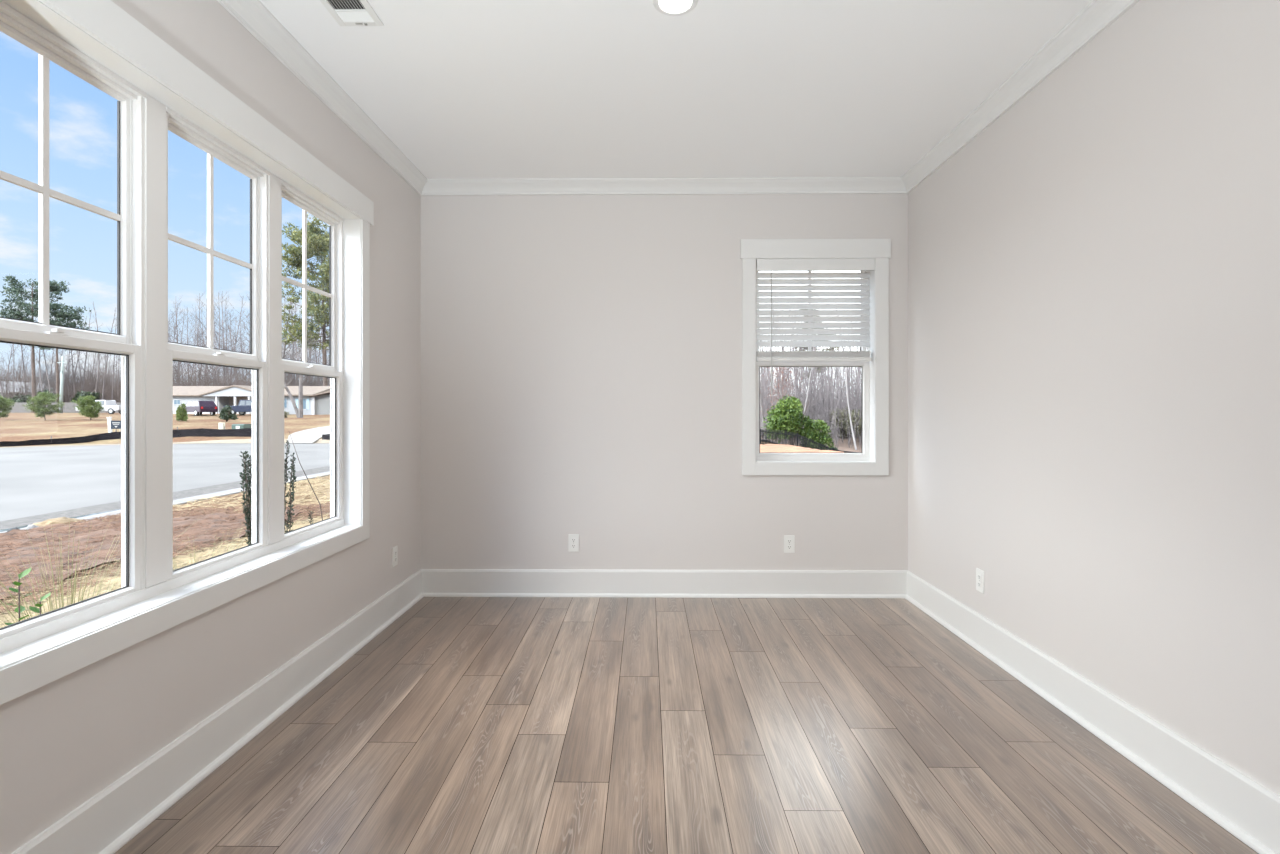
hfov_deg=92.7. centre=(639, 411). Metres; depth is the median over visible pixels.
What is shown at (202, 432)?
fence
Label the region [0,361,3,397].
bare tree
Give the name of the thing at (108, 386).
undergrowth
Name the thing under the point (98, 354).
bare tree
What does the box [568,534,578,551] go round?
power outlet
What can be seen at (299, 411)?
forked tree
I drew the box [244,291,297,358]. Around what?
bare tree
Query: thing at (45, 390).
shrub
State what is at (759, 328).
bare tree
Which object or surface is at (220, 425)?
utility pedestal
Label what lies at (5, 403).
young pine
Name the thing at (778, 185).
crown molding
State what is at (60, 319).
pine tree
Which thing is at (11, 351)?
bare tree
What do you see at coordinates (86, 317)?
bare tree
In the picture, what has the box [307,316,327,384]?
bare tree
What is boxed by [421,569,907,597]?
baseboard
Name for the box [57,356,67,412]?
utility pole
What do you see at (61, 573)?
ornamental grass
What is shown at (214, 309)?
bare tree
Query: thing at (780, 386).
tree
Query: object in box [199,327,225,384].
bare tree
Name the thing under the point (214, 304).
bare tree
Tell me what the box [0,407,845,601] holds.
lawn
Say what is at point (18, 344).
bare tree
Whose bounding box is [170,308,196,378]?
bare tree
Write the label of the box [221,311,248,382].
bare tree
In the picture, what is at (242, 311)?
bare tree
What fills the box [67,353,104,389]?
bare tree
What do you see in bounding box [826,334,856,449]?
tree
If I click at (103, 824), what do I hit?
baseboard
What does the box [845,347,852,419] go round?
bare tree
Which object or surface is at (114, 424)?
sign
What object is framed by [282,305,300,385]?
bare tree
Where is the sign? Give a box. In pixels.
[111,421,120,428]
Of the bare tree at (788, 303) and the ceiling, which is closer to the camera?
the ceiling
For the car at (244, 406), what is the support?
on the lawn at (17, 426)
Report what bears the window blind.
attached to the window at (864, 456)
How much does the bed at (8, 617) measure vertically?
0.175 m
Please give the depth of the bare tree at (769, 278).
59.55 m
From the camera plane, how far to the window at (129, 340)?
1.92 m
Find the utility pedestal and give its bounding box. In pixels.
[218,423,224,428]
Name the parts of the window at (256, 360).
sash, sash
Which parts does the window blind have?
ladder cord, rail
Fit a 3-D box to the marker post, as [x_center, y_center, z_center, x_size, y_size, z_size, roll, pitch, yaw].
[-36.495,1.042,41.995,0.335,1.402,0.160,0,0,1]
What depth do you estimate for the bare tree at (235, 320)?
132.37 m
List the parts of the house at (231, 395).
skirting, porch post, porch post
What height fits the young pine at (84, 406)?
2.821 m
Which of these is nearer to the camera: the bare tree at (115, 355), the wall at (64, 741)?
the wall at (64, 741)
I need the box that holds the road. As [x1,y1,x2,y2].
[0,443,329,520]
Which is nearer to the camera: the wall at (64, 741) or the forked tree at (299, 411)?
the wall at (64, 741)
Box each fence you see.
[0,426,251,446]
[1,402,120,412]
[322,434,329,439]
[760,429,858,452]
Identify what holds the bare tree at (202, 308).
on the lawn at (17, 426)
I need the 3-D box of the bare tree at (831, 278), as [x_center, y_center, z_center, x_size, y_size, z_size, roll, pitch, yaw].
[19.905,-5.495,60.171,2.089,16.576,2.252,0,0,-27]
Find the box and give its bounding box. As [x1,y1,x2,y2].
[232,424,250,428]
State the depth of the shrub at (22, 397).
104.72 m
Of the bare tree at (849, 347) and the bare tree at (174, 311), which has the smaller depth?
the bare tree at (849, 347)
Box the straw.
[0,515,328,627]
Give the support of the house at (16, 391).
on the lawn at (17, 426)
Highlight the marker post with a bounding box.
[107,417,112,432]
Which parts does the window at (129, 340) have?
sash, sash, frame sill, casing, head casing, casing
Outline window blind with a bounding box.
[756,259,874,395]
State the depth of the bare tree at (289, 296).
106.17 m
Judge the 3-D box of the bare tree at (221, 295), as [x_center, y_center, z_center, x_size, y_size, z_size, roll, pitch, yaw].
[-83.475,-11.784,125.390,10.558,24.505,8.368,0,0,13]
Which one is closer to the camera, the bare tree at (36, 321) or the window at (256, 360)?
the window at (256, 360)
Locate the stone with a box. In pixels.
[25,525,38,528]
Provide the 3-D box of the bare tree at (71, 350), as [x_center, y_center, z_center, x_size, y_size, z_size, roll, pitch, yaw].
[-101.776,-8.287,109.012,1.987,17.400,2.125,0,0,42]
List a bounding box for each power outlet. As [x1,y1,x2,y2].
[392,545,397,566]
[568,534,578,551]
[784,535,794,552]
[976,568,983,593]
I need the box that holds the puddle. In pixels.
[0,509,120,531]
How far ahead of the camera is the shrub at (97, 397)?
104.09 m
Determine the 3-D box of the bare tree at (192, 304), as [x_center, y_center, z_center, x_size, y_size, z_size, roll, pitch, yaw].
[-78.256,-9.432,106.402,8.563,19.874,6.787,0,0,-7]
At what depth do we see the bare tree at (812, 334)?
64.72 m
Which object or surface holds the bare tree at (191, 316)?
on the lawn at (17, 426)
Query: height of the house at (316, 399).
4.250 m
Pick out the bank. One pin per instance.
(764, 448)
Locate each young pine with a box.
[0,395,14,418]
[21,391,64,419]
[72,395,105,419]
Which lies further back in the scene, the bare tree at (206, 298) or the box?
the bare tree at (206, 298)
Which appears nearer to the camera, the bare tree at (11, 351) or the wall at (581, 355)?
the wall at (581, 355)
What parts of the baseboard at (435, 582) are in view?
shoe molding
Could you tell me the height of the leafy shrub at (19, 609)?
1.090 m
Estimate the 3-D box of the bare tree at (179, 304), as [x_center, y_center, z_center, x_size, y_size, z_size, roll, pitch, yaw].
[-84.779,-9.888,110.398,9.050,20.800,6.274,0,0,-2]
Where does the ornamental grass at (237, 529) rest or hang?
on the lawn at (17, 426)
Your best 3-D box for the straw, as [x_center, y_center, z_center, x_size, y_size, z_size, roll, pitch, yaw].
[-3.836,1.643,5.188,4.470,0.265,8.922,0,0,1]
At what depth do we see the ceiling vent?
2.32 m
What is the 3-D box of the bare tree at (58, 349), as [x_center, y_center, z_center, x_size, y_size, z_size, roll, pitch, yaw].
[-108.621,-7.471,114.287,4.919,15.760,5.141,0,0,-1]
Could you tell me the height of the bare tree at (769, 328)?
12.732 m
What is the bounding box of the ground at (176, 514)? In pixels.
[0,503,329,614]
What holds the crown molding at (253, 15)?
attached to the wall at (64, 741)
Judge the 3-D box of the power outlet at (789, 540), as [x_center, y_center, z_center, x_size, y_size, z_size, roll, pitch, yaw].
[0.986,0.872,4.028,0.070,0.115,0.009,0,0,1]
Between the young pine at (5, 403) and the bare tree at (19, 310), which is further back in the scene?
the bare tree at (19, 310)
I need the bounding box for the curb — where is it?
[0,471,329,532]
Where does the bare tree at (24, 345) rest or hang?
on the lawn at (17, 426)
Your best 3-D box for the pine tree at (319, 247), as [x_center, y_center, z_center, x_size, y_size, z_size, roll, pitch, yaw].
[-44.017,-13.496,87.243,18.951,27.871,19.266,0,0,1]
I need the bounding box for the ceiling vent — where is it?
[320,0,383,25]
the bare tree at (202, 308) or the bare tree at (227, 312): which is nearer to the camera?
the bare tree at (202, 308)
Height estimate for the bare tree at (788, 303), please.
13.862 m
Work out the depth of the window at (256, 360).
2.40 m
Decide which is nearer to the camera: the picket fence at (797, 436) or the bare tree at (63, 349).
the picket fence at (797, 436)
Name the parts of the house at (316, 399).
pane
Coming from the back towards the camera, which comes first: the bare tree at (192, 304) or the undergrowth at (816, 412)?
the bare tree at (192, 304)
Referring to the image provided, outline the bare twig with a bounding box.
[289,432,322,519]
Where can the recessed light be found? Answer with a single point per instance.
(667, 7)
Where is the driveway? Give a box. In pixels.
[287,426,329,442]
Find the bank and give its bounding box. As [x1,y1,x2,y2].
[760,444,849,452]
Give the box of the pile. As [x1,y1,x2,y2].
[31,517,82,526]
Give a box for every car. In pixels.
[75,400,120,413]
[185,401,217,415]
[223,400,251,414]
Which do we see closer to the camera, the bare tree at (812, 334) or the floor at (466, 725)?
the floor at (466, 725)
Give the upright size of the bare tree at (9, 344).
15.862 m
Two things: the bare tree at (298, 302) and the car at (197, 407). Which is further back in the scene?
the bare tree at (298, 302)
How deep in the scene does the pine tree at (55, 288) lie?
100.04 m
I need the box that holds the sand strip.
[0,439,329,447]
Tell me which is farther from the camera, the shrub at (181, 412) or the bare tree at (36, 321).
the bare tree at (36, 321)
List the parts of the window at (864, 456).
casing, sash, sash, head casing, casing, casing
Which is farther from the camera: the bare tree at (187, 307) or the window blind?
the bare tree at (187, 307)
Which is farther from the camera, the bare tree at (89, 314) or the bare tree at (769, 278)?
the bare tree at (89, 314)
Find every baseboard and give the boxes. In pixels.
[11,569,423,853]
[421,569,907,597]
[905,571,1279,853]
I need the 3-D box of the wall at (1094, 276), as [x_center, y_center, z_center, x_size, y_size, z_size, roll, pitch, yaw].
[1.811,-0.127,1.352,0.145,2.893,5.633,0,0,1]
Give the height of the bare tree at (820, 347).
11.190 m
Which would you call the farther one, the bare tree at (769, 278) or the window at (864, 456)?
the bare tree at (769, 278)
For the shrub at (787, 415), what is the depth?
46.86 m
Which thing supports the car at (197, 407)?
on the lawn at (17, 426)
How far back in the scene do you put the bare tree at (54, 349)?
118.02 m
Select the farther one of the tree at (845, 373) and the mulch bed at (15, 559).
the tree at (845, 373)
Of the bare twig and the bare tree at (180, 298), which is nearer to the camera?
the bare twig
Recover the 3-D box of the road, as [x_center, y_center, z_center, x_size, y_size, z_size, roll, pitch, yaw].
[-24.127,1.930,13.910,26.250,0.006,47.300,0,0,1]
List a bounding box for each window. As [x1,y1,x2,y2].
[0,0,373,704]
[166,106,269,580]
[281,179,343,540]
[740,239,890,474]
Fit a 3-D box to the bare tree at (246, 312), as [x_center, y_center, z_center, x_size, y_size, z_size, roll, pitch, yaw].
[-68.811,-10.663,106.360,9.218,22.420,7.113,0,0,-3]
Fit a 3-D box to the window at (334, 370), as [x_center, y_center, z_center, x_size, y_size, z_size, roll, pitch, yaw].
[-1.582,-0.208,2.916,0.064,1.599,0.551,0,0,1]
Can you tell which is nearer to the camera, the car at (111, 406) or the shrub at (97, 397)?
the car at (111, 406)
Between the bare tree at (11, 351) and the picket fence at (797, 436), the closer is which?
the picket fence at (797, 436)
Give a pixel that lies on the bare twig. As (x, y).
(289, 432)
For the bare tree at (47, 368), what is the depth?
103.68 m
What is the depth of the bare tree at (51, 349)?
118.47 m
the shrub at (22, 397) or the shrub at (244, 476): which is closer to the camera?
the shrub at (244, 476)
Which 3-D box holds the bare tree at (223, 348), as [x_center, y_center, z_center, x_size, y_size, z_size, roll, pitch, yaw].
[-81.620,-11.811,119.339,9.879,24.632,7.650,0,0,-34]
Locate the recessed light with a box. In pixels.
[653,0,697,15]
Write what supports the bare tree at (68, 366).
on the lawn at (17, 426)
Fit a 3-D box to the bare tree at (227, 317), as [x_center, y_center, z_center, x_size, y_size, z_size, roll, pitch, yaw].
[-88.902,-9.814,128.030,6.480,20.426,8.398,0,0,7]
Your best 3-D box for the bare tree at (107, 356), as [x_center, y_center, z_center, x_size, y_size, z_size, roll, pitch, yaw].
[-92.879,-9.032,106.528,2.664,18.984,3.099,0,0,-19]
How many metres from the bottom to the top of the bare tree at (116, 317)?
16.411 m
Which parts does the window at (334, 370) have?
sash, sash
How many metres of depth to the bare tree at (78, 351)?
117.26 m
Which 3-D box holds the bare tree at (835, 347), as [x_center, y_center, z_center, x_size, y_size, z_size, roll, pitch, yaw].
[21.047,-4.038,64.585,1.487,13.088,1.842,0,0,17]
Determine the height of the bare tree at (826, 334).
12.546 m
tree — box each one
[0,273,69,412]
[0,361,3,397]
[1,343,30,395]
[5,344,38,380]
[6,345,43,382]
[7,344,15,394]
[19,310,26,394]
[28,302,90,402]
[35,319,50,392]
[35,321,47,392]
[35,349,71,386]
[41,349,70,388]
[42,349,80,383]
[51,322,82,402]
[62,349,76,399]
[65,350,75,396]
[66,351,95,389]
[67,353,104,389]
[71,317,86,402]
[76,314,93,390]
[89,353,117,399]
[92,303,103,391]
[101,308,115,399]
[110,317,117,399]
[115,355,120,397]
[168,298,203,384]
[168,304,195,377]
[168,311,189,384]
[169,307,205,384]
[170,293,205,374]
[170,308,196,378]
[176,311,194,382]
[176,316,206,383]
[185,304,221,385]
[186,308,220,376]
[188,304,221,385]
[189,298,232,376]
[193,292,245,382]
[194,291,249,381]
[199,309,232,384]
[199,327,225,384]
[203,295,247,385]
[203,317,228,381]
[217,294,248,384]
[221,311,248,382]
[221,312,246,378]
[221,312,251,376]
[224,320,246,384]
[229,311,247,384]
[235,318,249,383]
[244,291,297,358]
[282,213,328,385]
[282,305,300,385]
[283,296,314,380]
[283,299,308,381]
[283,324,316,417]
[297,302,328,384]
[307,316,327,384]
[759,328,767,408]
[760,328,774,433]
[760,349,765,438]
[760,367,806,413]
[769,278,780,402]
[780,297,787,399]
[788,303,803,397]
[794,309,841,381]
[801,348,819,443]
[808,334,814,411]
[817,347,823,414]
[824,334,833,442]
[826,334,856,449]
[829,278,854,435]
[834,347,842,402]
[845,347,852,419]
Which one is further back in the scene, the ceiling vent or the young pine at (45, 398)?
the young pine at (45, 398)
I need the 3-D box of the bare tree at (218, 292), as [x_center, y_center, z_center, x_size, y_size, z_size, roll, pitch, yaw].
[-91.840,-13.157,133.362,11.205,27.252,8.646,0,0,-38]
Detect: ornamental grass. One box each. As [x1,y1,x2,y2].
[0,517,227,625]
[90,529,251,584]
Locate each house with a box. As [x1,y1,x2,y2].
[0,381,63,397]
[173,385,293,413]
[284,386,329,414]
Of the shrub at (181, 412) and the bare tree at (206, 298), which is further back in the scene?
the bare tree at (206, 298)
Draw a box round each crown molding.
[217,0,426,195]
[421,177,907,195]
[901,0,1138,192]
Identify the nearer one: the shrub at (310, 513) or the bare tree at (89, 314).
the shrub at (310, 513)
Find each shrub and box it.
[5,568,50,624]
[9,394,31,402]
[30,389,55,406]
[71,390,101,402]
[175,403,187,420]
[219,405,238,421]
[239,440,296,544]
[308,511,313,523]
[761,395,816,444]
[800,419,833,448]
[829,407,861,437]
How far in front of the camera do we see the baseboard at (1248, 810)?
2.16 m
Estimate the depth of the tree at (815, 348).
53.45 m
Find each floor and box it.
[114,597,1258,853]
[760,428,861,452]
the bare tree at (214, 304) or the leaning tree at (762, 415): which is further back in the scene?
the bare tree at (214, 304)
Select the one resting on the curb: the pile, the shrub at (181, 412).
the pile
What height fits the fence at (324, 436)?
0.699 m
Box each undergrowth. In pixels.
[0,350,329,402]
[760,334,861,447]
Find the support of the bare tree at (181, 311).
on the lawn at (17, 426)
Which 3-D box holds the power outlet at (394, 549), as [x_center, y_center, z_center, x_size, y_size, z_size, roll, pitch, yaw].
[-1.461,0.860,3.638,0.009,0.115,0.070,0,0,1]
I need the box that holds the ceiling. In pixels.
[260,0,1092,178]
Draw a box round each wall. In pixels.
[0,0,420,853]
[421,194,907,569]
[908,0,1279,795]
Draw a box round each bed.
[0,509,301,597]
[0,516,327,626]
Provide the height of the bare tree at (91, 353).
14.145 m
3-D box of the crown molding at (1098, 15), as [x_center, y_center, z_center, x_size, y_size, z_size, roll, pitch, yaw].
[1.703,-1.482,1.353,0.072,0.083,5.343,0,0,1]
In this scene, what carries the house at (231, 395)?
on the lawn at (17, 426)
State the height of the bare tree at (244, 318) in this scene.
22.310 m
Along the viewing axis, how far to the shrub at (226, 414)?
58.26 m
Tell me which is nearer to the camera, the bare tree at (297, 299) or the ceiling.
the ceiling
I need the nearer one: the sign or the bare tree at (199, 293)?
the sign

